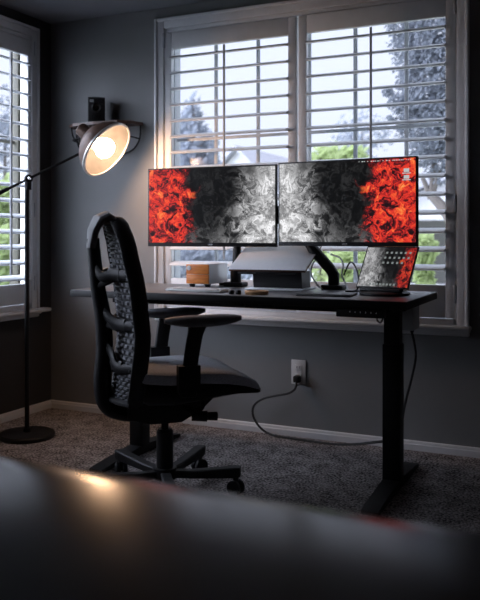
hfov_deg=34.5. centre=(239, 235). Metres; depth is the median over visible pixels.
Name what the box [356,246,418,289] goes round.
tablet
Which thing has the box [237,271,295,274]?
tray
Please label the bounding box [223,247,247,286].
monitor arm
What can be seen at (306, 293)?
notebook
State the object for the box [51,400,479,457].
baseboard
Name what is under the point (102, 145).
floor lamp
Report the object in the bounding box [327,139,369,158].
bush
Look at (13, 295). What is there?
shutter
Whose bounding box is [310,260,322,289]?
cable
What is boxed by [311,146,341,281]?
bush
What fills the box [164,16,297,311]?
shutter
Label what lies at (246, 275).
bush
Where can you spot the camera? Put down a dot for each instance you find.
(96, 105)
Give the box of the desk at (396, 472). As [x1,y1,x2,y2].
[70,283,436,515]
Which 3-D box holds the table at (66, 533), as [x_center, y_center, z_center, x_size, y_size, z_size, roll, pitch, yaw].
[-0.092,0.710,0.510,2.900,0.760,1.045,0,0,25]
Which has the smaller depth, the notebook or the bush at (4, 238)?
the notebook
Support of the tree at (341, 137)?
on the ground
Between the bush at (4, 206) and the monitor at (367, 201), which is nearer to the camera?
the monitor at (367, 201)
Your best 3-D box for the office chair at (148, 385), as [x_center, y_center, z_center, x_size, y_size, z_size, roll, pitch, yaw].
[-0.307,0.494,3.293,0.695,1.192,0.659,0,0,-18]
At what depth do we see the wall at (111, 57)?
4.45 m
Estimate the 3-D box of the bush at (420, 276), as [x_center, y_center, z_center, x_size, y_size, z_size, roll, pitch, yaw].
[2.619,0.694,10.962,0.517,1.492,0.488,0,0,25]
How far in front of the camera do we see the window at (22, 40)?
4.72 m
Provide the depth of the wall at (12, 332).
4.84 m
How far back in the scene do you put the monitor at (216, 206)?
3.90 m
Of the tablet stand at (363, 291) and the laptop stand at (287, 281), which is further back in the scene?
the laptop stand at (287, 281)
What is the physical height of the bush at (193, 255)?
1.890 m
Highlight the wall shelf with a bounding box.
[69,120,142,153]
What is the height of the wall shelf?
0.204 m
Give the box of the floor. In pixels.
[0,408,479,531]
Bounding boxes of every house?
[221,145,329,252]
[410,177,444,284]
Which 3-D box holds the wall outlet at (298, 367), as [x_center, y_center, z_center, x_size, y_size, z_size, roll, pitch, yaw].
[0.318,0.740,4.210,0.084,0.132,0.010,0,0,25]
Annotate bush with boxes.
[0,172,8,243]
[0,223,8,284]
[180,250,251,279]
[222,250,252,279]
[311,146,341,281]
[320,251,365,281]
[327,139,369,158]
[412,233,439,284]
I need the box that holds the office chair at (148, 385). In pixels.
[86,211,260,493]
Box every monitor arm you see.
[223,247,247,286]
[305,246,345,289]
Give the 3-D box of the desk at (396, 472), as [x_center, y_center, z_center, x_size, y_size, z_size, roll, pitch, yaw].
[0.024,0.675,3.633,1.640,0.830,0.725,0,0,25]
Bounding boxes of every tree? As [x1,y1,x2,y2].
[0,84,8,179]
[180,91,228,273]
[329,104,396,157]
[381,18,444,221]
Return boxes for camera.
[88,97,104,121]
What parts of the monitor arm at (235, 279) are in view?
post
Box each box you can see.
[186,263,226,286]
[402,306,418,332]
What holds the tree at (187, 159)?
on the ground
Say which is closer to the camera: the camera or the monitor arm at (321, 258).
the monitor arm at (321, 258)
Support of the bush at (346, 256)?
on the ground
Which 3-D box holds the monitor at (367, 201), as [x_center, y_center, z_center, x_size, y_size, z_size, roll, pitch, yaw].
[0.500,-0.154,3.634,0.691,0.405,0.053,0,0,29]
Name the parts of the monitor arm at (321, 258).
post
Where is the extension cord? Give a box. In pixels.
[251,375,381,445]
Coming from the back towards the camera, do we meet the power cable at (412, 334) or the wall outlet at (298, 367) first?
the wall outlet at (298, 367)
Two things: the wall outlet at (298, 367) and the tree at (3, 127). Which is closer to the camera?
the wall outlet at (298, 367)
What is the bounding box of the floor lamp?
[0,121,129,443]
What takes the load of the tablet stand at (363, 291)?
on the desk at (396, 472)
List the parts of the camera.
name plate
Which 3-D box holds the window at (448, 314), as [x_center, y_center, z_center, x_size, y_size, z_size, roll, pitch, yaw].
[0.335,-0.392,4.241,1.823,1.777,0.210,0,0,25]
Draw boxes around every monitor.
[148,164,277,246]
[278,156,418,246]
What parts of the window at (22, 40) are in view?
sash, tilt rod, shutter frame, sill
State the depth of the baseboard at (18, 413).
4.67 m
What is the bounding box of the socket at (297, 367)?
[295,365,300,370]
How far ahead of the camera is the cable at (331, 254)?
3.70 m
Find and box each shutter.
[0,31,30,306]
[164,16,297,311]
[298,0,454,318]
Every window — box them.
[0,15,51,321]
[154,0,471,336]
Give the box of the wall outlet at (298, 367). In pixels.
[291,359,305,384]
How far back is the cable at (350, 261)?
3.66 m
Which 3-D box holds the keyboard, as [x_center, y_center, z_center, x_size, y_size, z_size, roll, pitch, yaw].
[-0.192,0.253,3.655,0.310,0.012,0.124,0,0,31]
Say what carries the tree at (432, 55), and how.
on the ground
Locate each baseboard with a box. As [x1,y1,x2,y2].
[0,400,50,423]
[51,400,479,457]
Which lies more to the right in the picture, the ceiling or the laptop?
the laptop
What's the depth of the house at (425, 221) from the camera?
22.67 m
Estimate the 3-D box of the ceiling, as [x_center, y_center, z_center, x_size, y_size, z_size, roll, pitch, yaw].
[-0.195,-1.410,1.335,5.210,0.120,5.970,0,0,25]
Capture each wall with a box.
[0,5,50,413]
[51,0,479,447]
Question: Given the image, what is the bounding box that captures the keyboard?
[165,287,230,292]
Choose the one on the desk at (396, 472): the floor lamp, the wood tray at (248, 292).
the wood tray at (248, 292)
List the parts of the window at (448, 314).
tilt rod, sash, sill, tilt rod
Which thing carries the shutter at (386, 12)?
attached to the window at (448, 314)
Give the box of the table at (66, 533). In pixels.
[0,457,479,599]
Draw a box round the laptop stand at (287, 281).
[237,271,315,290]
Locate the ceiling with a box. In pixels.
[0,0,213,23]
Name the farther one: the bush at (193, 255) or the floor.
the bush at (193, 255)
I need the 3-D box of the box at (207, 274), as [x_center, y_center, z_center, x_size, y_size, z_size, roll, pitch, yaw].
[-0.172,0.201,4.021,0.132,0.118,0.219,0,0,25]
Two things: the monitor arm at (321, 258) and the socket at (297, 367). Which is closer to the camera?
the monitor arm at (321, 258)
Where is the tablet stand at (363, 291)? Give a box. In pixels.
[359,288,410,296]
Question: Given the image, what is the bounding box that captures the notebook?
[296,291,357,296]
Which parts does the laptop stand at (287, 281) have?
plate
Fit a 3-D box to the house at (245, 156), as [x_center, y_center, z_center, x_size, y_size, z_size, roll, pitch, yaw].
[1.559,-1.610,43.474,5.400,6.100,8.800,0,0,25]
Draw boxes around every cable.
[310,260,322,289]
[331,254,359,291]
[343,261,358,291]
[404,333,416,413]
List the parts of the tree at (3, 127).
stem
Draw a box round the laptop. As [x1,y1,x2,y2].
[229,246,321,272]
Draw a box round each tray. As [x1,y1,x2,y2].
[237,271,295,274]
[245,290,268,294]
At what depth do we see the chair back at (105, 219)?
3.15 m
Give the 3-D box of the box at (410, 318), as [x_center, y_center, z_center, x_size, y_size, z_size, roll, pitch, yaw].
[0.744,0.365,3.554,0.130,0.140,0.135,0,0,25]

